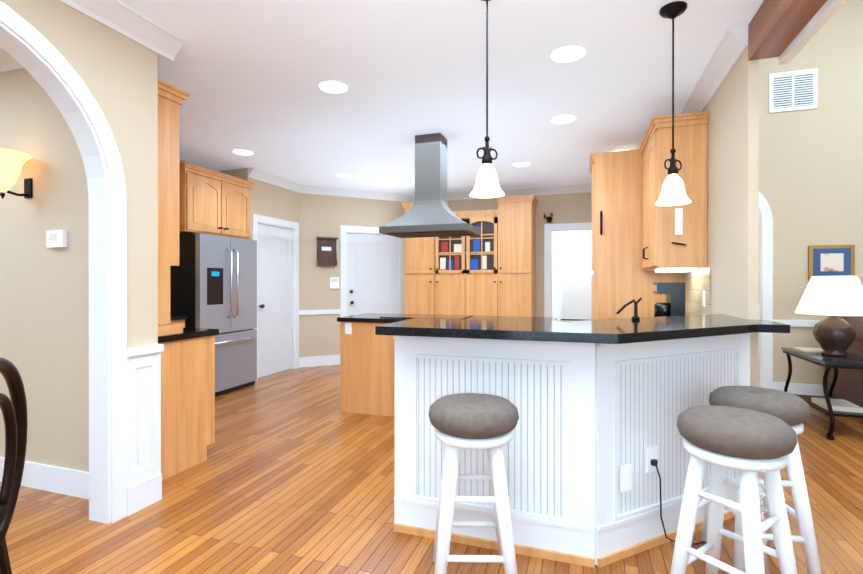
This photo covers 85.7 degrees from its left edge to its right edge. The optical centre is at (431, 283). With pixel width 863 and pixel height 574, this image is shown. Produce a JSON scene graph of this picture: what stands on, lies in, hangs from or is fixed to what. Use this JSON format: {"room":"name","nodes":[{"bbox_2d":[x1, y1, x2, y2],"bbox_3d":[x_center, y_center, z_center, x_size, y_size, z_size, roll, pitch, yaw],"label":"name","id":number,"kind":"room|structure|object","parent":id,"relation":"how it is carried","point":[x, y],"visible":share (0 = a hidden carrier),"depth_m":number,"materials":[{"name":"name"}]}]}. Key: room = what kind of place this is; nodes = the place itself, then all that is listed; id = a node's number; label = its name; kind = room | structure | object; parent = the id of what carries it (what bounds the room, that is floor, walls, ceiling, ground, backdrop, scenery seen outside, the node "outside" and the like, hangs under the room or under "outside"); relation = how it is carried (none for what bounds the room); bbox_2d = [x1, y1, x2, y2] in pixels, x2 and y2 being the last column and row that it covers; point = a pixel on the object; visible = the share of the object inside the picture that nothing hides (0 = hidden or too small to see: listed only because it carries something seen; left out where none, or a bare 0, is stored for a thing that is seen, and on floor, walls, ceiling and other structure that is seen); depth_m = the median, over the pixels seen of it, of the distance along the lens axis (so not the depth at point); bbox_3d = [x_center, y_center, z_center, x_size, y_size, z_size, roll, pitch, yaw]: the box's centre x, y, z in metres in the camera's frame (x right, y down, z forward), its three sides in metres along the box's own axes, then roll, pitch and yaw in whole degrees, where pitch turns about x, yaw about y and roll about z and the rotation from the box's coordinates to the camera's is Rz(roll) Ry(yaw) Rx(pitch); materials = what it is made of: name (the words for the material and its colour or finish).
{"room":"dining room and kitchen","nodes":[
{"label":"dining room and kitchen","id":0,"kind":"room"},
{"bbox_2d":[0,68,88,471],"bbox_3d":[-4.200,-0.098,3.509,5.190,2.700,0.120,0,0,18],"label":"wall","id":1,"kind":"structure","parent":0,"point":[44,319],"depth_m":2.80,"materials":[{"name":"beige paint"}]},
{"bbox_2d":[0,47,23,72],"bbox_3d":[-4.249,-1.393,3.407,5.220,0.110,0.100,0,0,18],"label":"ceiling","id":2,"kind":"structure","parent":1,"relation":"attached to","point":[8,62],"depth_m":2.81,"materials":[{"name":"white paint"}]},
{"bbox_2d":[0,148,32,198],"bbox_3d":[-2.530,-0.635,2.747,0.270,0.269,0.274,0,0,18],"label":"sconce","id":3,"kind":"object","parent":1,"relation":"attached to","point":[12,162],"visible":1,"depth_m":2.73,"materials":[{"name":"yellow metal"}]},
{"bbox_2d":[0,456,88,498],"bbox_3d":[-4.236,1.177,3.451,5.220,0.150,0.016,0,0,18],"label":"baseboard","id":4,"kind":"structure","parent":1,"relation":"attached to","point":[62,480],"depth_m":2.79,"materials":[{"name":"white wood"}]},
{"bbox_2d":[46,230,66,247],"bbox_3d":[-2.244,-0.267,2.783,0.140,0.100,0.027,0,0,18],"label":"thermostat","id":5,"kind":"object","parent":1,"relation":"attached to","point":[56,238],"visible":0.93,"depth_m":2.77,"materials":[{"name":"white plastic"}]},
{"bbox_2d":[158,87,185,266],"bbox_3d":[-1.973,-0.671,3.020,0.534,1.106,0.347,0,0,18],"label":"upper cabinet","id":6,"kind":"object","parent":1,"relation":"attached to","point":[171,98],"depth_m":3.00,"materials":[{"name":"brown wood"}]},
{"bbox_2d":[0,0,157,347],"bbox_3d":[-2.463,-0.093,0.290,0.130,2.700,5.140,0,0,18],"label":"wall","id":7,"kind":"structure","parent":0,"point":[117,72],"depth_m":2.55,"materials":[{"name":"beige paint"}]},
{"bbox_2d":[0,1,163,523],"bbox_3d":[-2.453,0.017,0.290,0.190,2.480,5.145,0,0,18],"label":"door frame","id":8,"kind":"structure","parent":7,"relation":"attached to","point":[125,476],"depth_m":2.44,"materials":[{"name":"white wood"}]},
{"bbox_2d":[58,0,184,60],"bbox_3d":[-2.339,-1.388,0.300,0.100,0.110,5.240,0,0,18],"label":"crown molding","id":9,"kind":"structure","parent":7,"relation":"attached to","point":[121,18],"depth_m":2.50,"materials":[{"name":"white wood"}]},
{"bbox_2d":[219,169,239,177],"bbox_3d":[-3.103,-0.100,4.726,0.550,2.700,2.880,0,0,18],"label":"wall","id":10,"kind":"structure","parent":0,"point":[234,172],"depth_m":5.92,"materials":[{"name":"beige paint"}]},
{"bbox_2d":[179,159,218,171],"bbox_3d":[-3.221,-1.395,4.700,0.100,0.110,2.760,0,0,18],"label":"crown molding","id":11,"kind":"structure","parent":10,"relation":"attached to","point":[180,160],"depth_m":5.65,"materials":[{"name":"white"}]},
{"bbox_2d":[179,162,254,238],"bbox_3d":[-2.674,-0.907,5.425,0.680,0.710,1.080,0,0,18],"label":"upper cabinet","id":12,"kind":"object","parent":10,"relation":"attached to","point":[212,202],"visible":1,"depth_m":5.21,"materials":[{"name":"brown wood"}]},
{"bbox_2d":[240,168,298,239],"bbox_3d":[-2.197,-0.103,6.396,0.120,2.700,1.100,0,0,18],"label":"wall","id":13,"kind":"structure","parent":0,"point":[270,200],"depth_m":6.30,"materials":[{"name":"beige paint"}]},
{"bbox_2d":[258,223,291,377],"bbox_3d":[-2.139,0.224,6.409,0.113,2.022,0.788,0,0,18],"label":"pantry door","id":14,"kind":"structure","parent":13,"relation":"in","point":[274,299],"depth_m":6.41,"materials":[{"name":"white wood"}]},
{"bbox_2d":[299,193,405,356],"bbox_3d":[-1.146,-0.105,7.380,1.900,2.700,0.120,0,0,-27],"label":"wall","id":15,"kind":"structure","parent":0,"point":[323,216],"depth_m":7.06,"materials":[{"name":"beige paint"}]},
{"bbox_2d":[316,237,337,268],"bbox_3d":[-1.576,-0.462,7.043,0.310,0.475,0.092,0,0,-27],"label":"key holder","id":16,"kind":"object","parent":15,"relation":"attached to","point":[326,252],"visible":1,"depth_m":7.03,"materials":[{"name":"brown wood"}]},
{"bbox_2d":[330,277,338,288],"bbox_3d":[-1.488,-0.009,7.125,0.140,0.170,0.026,0,0,-27],"label":"keypad","id":17,"kind":"object","parent":15,"relation":"attached to","point":[334,282],"visible":0.89,"depth_m":7.11,"materials":[{"name":"white plastic"}]},
{"bbox_2d":[347,233,397,315],"bbox_3d":[-0.946,0.222,7.465,0.642,2.022,0.652,0,0,18],"label":"exterior door","id":18,"kind":"structure","parent":15,"relation":"in","point":[372,273],"depth_m":7.45,"materials":[{"name":"white wood"}]},
{"bbox_2d":[248,168,591,380],"bbox_3d":[0.204,-0.103,6.600,5.343,2.700,2.735,0,0,-27],"label":"door frame","id":19,"kind":"structure","parent":15,"relation":"attached to","point":[312,361],"depth_m":7.02,"materials":[{"name":"white wood"}]},
{"bbox_2d":[0,364,862,573],"bbox_3d":[0.603,1.283,2.891,17.000,0.060,16.000,0,0,18],"label":"floor","id":20,"kind":"structure","parent":0,"point":[294,473],"depth_m":2.54,"materials":[{"name":"brown wood"}]},
{"bbox_2d":[0,358,27,573],"bbox_3d":[-1.475,0.737,1.293,0.449,1.041,0.436,0,0,-19],"label":"bistro chair","id":21,"kind":"object","parent":20,"relation":"on","point":[14,412],"visible":1,"depth_m":1.47,"materials":[{"name":"brown wood"}]},
{"bbox_2d":[165,319,184,327],"bbox_3d":[-3.133,0.811,4.127,0.625,0.880,1.717,0,0,18],"label":"base cabinet","id":22,"kind":"object","parent":20,"relation":"on","point":[175,319],"depth_m":4.74,"materials":[{"name":"brown wood"}]},
{"bbox_2d":[170,315,187,318],"bbox_3d":[-3.116,0.351,4.127,0.658,0.040,1.728,0,0,18],"label":"countertop","id":23,"kind":"structure","parent":22,"relation":"on","point":[171,316],"depth_m":4.77,"materials":[{"name":"black stone"}]},
{"bbox_2d":[161,336,214,480],"bbox_3d":[-1.924,0.812,3.165,0.539,0.880,0.647,0,0,18],"label":"base cabinet","id":24,"kind":"object","parent":20,"relation":"on","point":[187,396],"depth_m":3.14,"materials":[{"name":"brown wood"}]},
{"bbox_2d":[158,328,217,343],"bbox_3d":[-2.309,0.352,3.296,1.385,0.040,0.656,0,0,18],"label":"countertop","id":25,"kind":"structure","parent":24,"relation":"on","point":[188,333],"depth_m":3.16,"materials":[{"name":"black stone"}]},
{"bbox_2d":[170,233,256,395],"bbox_3d":[-2.606,0.352,5.405,0.808,1.768,0.900,0,0,18],"label":"fridge","id":26,"kind":"object","parent":20,"relation":"on","point":[213,281],"visible":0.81,"depth_m":5.19,"materials":[{"name":"silver metal"}]},
{"bbox_2d":[340,341,394,416],"bbox_3d":[-0.084,0.811,3.814,1.985,0.880,2.176,0,0,18],"label":"base cabinet","id":27,"kind":"object","parent":20,"relation":"on","point":[367,370],"depth_m":4.45,"materials":[{"name":"brown wood"}]},
{"bbox_2d":[337,313,556,344],"bbox_3d":[-0.075,0.351,3.848,2.030,0.040,2.145,0,0,18],"label":"countertop","id":28,"kind":"structure","parent":27,"relation":"on","point":[360,327],"depth_m":4.45,"materials":[{"name":"black stone"}]},
{"bbox_2d":[385,313,472,318],"bbox_3d":[-0.040,0.326,4.608,0.800,0.008,0.500,0,0,18],"label":"cooktop","id":29,"kind":"object","parent":28,"relation":"in","point":[386,314],"depth_m":4.68,"materials":[{"name":"black glass"}]},
{"bbox_2d":[401,195,537,316],"bbox_3d":[0.570,-0.004,7.136,2.030,2.500,0.566,0,0,18],"label":"hutch","id":30,"kind":"object","parent":20,"relation":"on","point":[490,271],"visible":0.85,"depth_m":6.90,"materials":[{"name":"brown wood"}]},
{"bbox_2d":[428,393,518,573],"bbox_3d":[0.175,0.871,1.947,0.424,0.772,0.422,0,0,18],"label":"stool","id":31,"kind":"object","parent":20,"relation":"on","point":[477,421],"visible":1,"depth_m":1.82,"materials":[{"name":"white wood"}]},
{"bbox_2d":[561,256,592,320],"bbox_3d":[2.643,0.394,8.101,0.720,1.700,0.722,0,0,18],"label":"freezer","id":32,"kind":"object","parent":20,"relation":"on","point":[577,273],"visible":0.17,"depth_m":7.86,"materials":[{"name":"white"}]},
{"bbox_2d":[375,314,789,567],"bbox_3d":[0.871,0.727,2.628,1.887,1.052,1.530,0,0,18],"label":"bar","id":33,"kind":"object","parent":20,"relation":"on","point":[596,454],"visible":0.83,"depth_m":2.19,"materials":[{"name":"white wood"}]},
{"bbox_2d":[616,298,641,319],"bbox_3d":[1.090,0.139,2.564,0.140,0.122,0.121,0,0,18],"label":"tap","id":34,"kind":"object","parent":33,"relation":"on","point":[635,317],"visible":1,"depth_m":2.57,"materials":[{"name":"black metal"}]},
{"bbox_2d":[589,149,682,319],"bbox_3d":[2.042,-0.011,4.736,0.822,2.520,0.778,0,0,18],"label":"tall cabinet","id":35,"kind":"object","parent":20,"relation":"on","point":[621,277],"visible":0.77,"depth_m":4.46,"materials":[{"name":"brown wood"}]},
{"bbox_2d":[608,267,710,318],"bbox_3d":[1.710,0.568,3.471,0.657,1.368,1.918,0,0,18],"label":"backsplash","id":36,"kind":"structure","parent":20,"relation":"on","point":[698,292],"depth_m":3.73,"materials":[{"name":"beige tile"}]},
{"bbox_2d":[653,282,684,316],"bbox_3d":[1.905,0.161,3.744,0.205,0.339,0.220,0,0,18],"label":"coffee maker","id":37,"kind":"object","parent":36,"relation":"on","point":[674,304],"visible":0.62,"depth_m":3.64,"materials":[{"name":"black plastic"}]},
{"bbox_2d":[670,405,796,573],"bbox_3d":[1.127,0.872,1.737,0.471,0.772,0.469,0,0,18],"label":"stool","id":38,"kind":"object","parent":20,"relation":"on","point":[748,444],"visible":1,"depth_m":1.68,"materials":[{"name":"white"}]},
{"bbox_2d":[700,386,821,573],"bbox_3d":[1.468,0.871,2.099,0.402,0.772,0.401,0,0,18],"label":"stool","id":39,"kind":"object","parent":20,"relation":"on","point":[792,410],"visible":0.5,"depth_m":1.97,"materials":[{"name":"white wood"}]},
{"bbox_2d":[781,347,862,440],"bbox_3d":[3.503,0.935,4.080,0.440,0.648,0.949,0,0,18],"label":"side table","id":40,"kind":"object","parent":20,"relation":"on","point":[827,404],"visible":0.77,"depth_m":3.91,"materials":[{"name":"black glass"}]},
{"bbox_2d":[795,276,862,355],"bbox_3d":[3.522,0.280,4.072,0.540,0.688,0.540,0,0,18],"label":"table lamp","id":41,"kind":"object","parent":40,"relation":"on","point":[834,298],"visible":1,"depth_m":3.96,"materials":[{"name":"white fabric"}]},
{"bbox_2d":[827,315,862,407],"bbox_3d":[5.062,0.791,4.048,2.300,0.920,1.000,0,0,18],"label":"sofa","id":42,"kind":"object","parent":20,"relation":"on","point":[848,385],"visible":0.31,"depth_m":4.43,"materials":[{"name":"brown leather"}]},
{"bbox_2d":[119,0,763,194],"bbox_3d":[-2.862,-1.499,4.033,9.700,0.100,16.000,0,0,18],"label":"ceiling","id":43,"kind":"structure","parent":0,"point":[250,75],"depth_m":3.32,"materials":[{"name":"white paint"}]},
{"bbox_2d":[233,150,252,154],"bbox_3d":[-2.084,-1.448,5.145,0.208,0.005,0.208,0,0,18],"label":"recessed light","id":44,"kind":"object","parent":43,"relation":"in","point":[242,152],"visible":1,"depth_m":5.13,"materials":[{"name":"white"}]},
{"bbox_2d":[319,81,347,92],"bbox_3d":[-0.723,-1.445,3.431,0.208,0.005,0.208,0,0,18],"label":"recessed light","id":45,"kind":"object","parent":43,"relation":"in","point":[332,87],"visible":1,"depth_m":3.42,"materials":[{"name":"white"}]},
{"bbox_2d":[337,174,351,177],"bbox_3d":[-1.166,-1.449,6.263,0.208,0.005,0.208,0,0,18],"label":"recessed light","id":46,"kind":"object","parent":43,"relation":"in","point":[344,175],"visible":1,"depth_m":6.23,"materials":[{"name":"white"}]},
{"bbox_2d":[379,133,480,237],"bbox_3d":[-0.002,-0.967,4.625,0.880,0.963,0.560,0,0,18],"label":"range hood","id":47,"kind":"object","parent":43,"relation":"hanging from","point":[429,213],"visible":1,"depth_m":4.50,"materials":[{"name":"silver metal"}]},
{"bbox_2d":[470,0,504,197],"bbox_3d":[0.274,-0.941,2.291,0.172,1.008,0.172,0,0,18],"label":"pendant light","id":48,"kind":"object","parent":43,"relation":"hanging from","point":[487,185],"visible":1,"depth_m":2.27,"materials":[{"name":"white glass"}]},
{"bbox_2d":[513,162,529,166],"bbox_3d":[1.103,-1.448,5.670,0.208,0.005,0.208,0,0,18],"label":"recessed light","id":49,"kind":"object","parent":43,"relation":"in","point":[522,164],"visible":0.98,"depth_m":5.65,"materials":[{"name":"white"}]},
{"bbox_2d":[551,115,575,123],"bbox_3d":[1.166,-1.446,4.112,0.208,0.005,0.208,0,0,18],"label":"recessed light","id":50,"kind":"object","parent":43,"relation":"in","point":[562,119],"visible":1,"depth_m":4.09,"materials":[{"name":"white"}]},
{"bbox_2d":[551,46,584,62],"bbox_3d":[0.862,-1.444,2.938,0.208,0.005,0.208,0,0,18],"label":"recessed light","id":51,"kind":"object","parent":43,"relation":"in","point":[568,54],"visible":1,"depth_m":2.93,"materials":[{"name":"white"}]},
{"bbox_2d":[655,1,690,205],"bbox_3d":[1.270,-0.933,2.446,0.172,1.023,0.172,0,0,18],"label":"pendant light","id":52,"kind":"object","parent":43,"relation":"hanging from","point":[673,193],"visible":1,"depth_m":2.42,"materials":[{"name":"white glass"}]},
{"bbox_2d":[448,192,591,316],"bbox_3d":[1.395,-0.104,7.228,3.622,2.700,0.120,0,0,18],"label":"wall","id":53,"kind":"structure","parent":0,"point":[570,208],"depth_m":7.07,"materials":[{"name":"beige paint"}]},
{"bbox_2d":[544,213,552,222],"bbox_3d":[1.756,-0.992,6.994,0.134,0.145,0.092,0,0,18],"label":"rooster","id":54,"kind":"object","parent":53,"relation":"attached to","point":[548,218],"visible":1,"depth_m":6.97,"materials":[{"name":"black metal"}]},
{"bbox_2d":[552,231,591,321],"bbox_3d":[2.649,-0.107,8.595,2.100,2.700,0.120,0,0,18],"label":"wall","id":55,"kind":"structure","parent":0,"point":[572,244],"depth_m":8.60,"materials":[{"name":"white paint"}]},
{"bbox_2d":[703,46,758,472],"bbox_3d":[2.842,-0.102,5.756,0.050,2.700,6.650,0,0,18],"label":"wall","id":56,"kind":"structure","parent":0,"point":[732,107],"depth_m":2.82,"materials":[{"name":"beige paint"}]},
{"bbox_2d":[639,111,708,271],"bbox_3d":[1.995,-0.684,3.909,0.392,1.170,0.903,0,0,18],"label":"upper cabinet","id":57,"kind":"object","parent":56,"relation":"attached to","point":[674,238],"visible":0.92,"depth_m":3.52,"materials":[{"name":"brown wood"}]},
{"bbox_2d":[680,25,747,113],"bbox_3d":[2.386,-1.395,4.614,0.100,0.110,4.200,0,0,18],"label":"crown molding","id":58,"kind":"structure","parent":56,"relation":"attached to","point":[730,49],"depth_m":2.99,"materials":[{"name":"white wood"}]},
{"bbox_2d":[748,0,845,64],"bbox_3d":[0.796,-1.481,-1.306,0.600,0.560,8.160,0,0,18],"label":"header beam","id":59,"kind":"structure","parent":0,"point":[784,31],"depth_m":2.29,"materials":[{"name":"brown wood"}]},
{"bbox_2d":[759,0,862,384],"bbox_3d":[6.216,-1.250,4.411,7.200,5.000,0.120,0,0,18],"label":"wall","id":60,"kind":"structure","parent":0,"point":[811,176],"depth_m":5.04,"materials":[{"name":"beige paint"}]},
{"bbox_2d":[758,192,824,395],"bbox_3d":[6.165,0.023,4.420,7.100,2.455,0.146,0,0,18],"label":"door frame","id":61,"kind":"structure","parent":60,"relation":"attached to","point":[765,299],"depth_m":5.15,"materials":[{"name":"white wood"}]},
{"bbox_2d":[769,68,817,112],"bbox_3d":[3.953,-2.106,5.084,0.440,0.430,0.019,0,0,18],"label":"air vent","id":62,"kind":"object","parent":60,"relation":"in","point":[793,90],"visible":1,"depth_m":5.08,"materials":[{"name":"white metal"}]},
{"bbox_2d":[808,245,854,279],"bbox_3d":[4.273,-0.226,4.973,0.400,0.370,0.034,0,0,18],"label":"floral picture","id":63,"kind":"object","parent":60,"relation":"attached to","point":[831,260],"visible":0.81,"depth_m":4.96,"materials":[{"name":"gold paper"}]}
]}

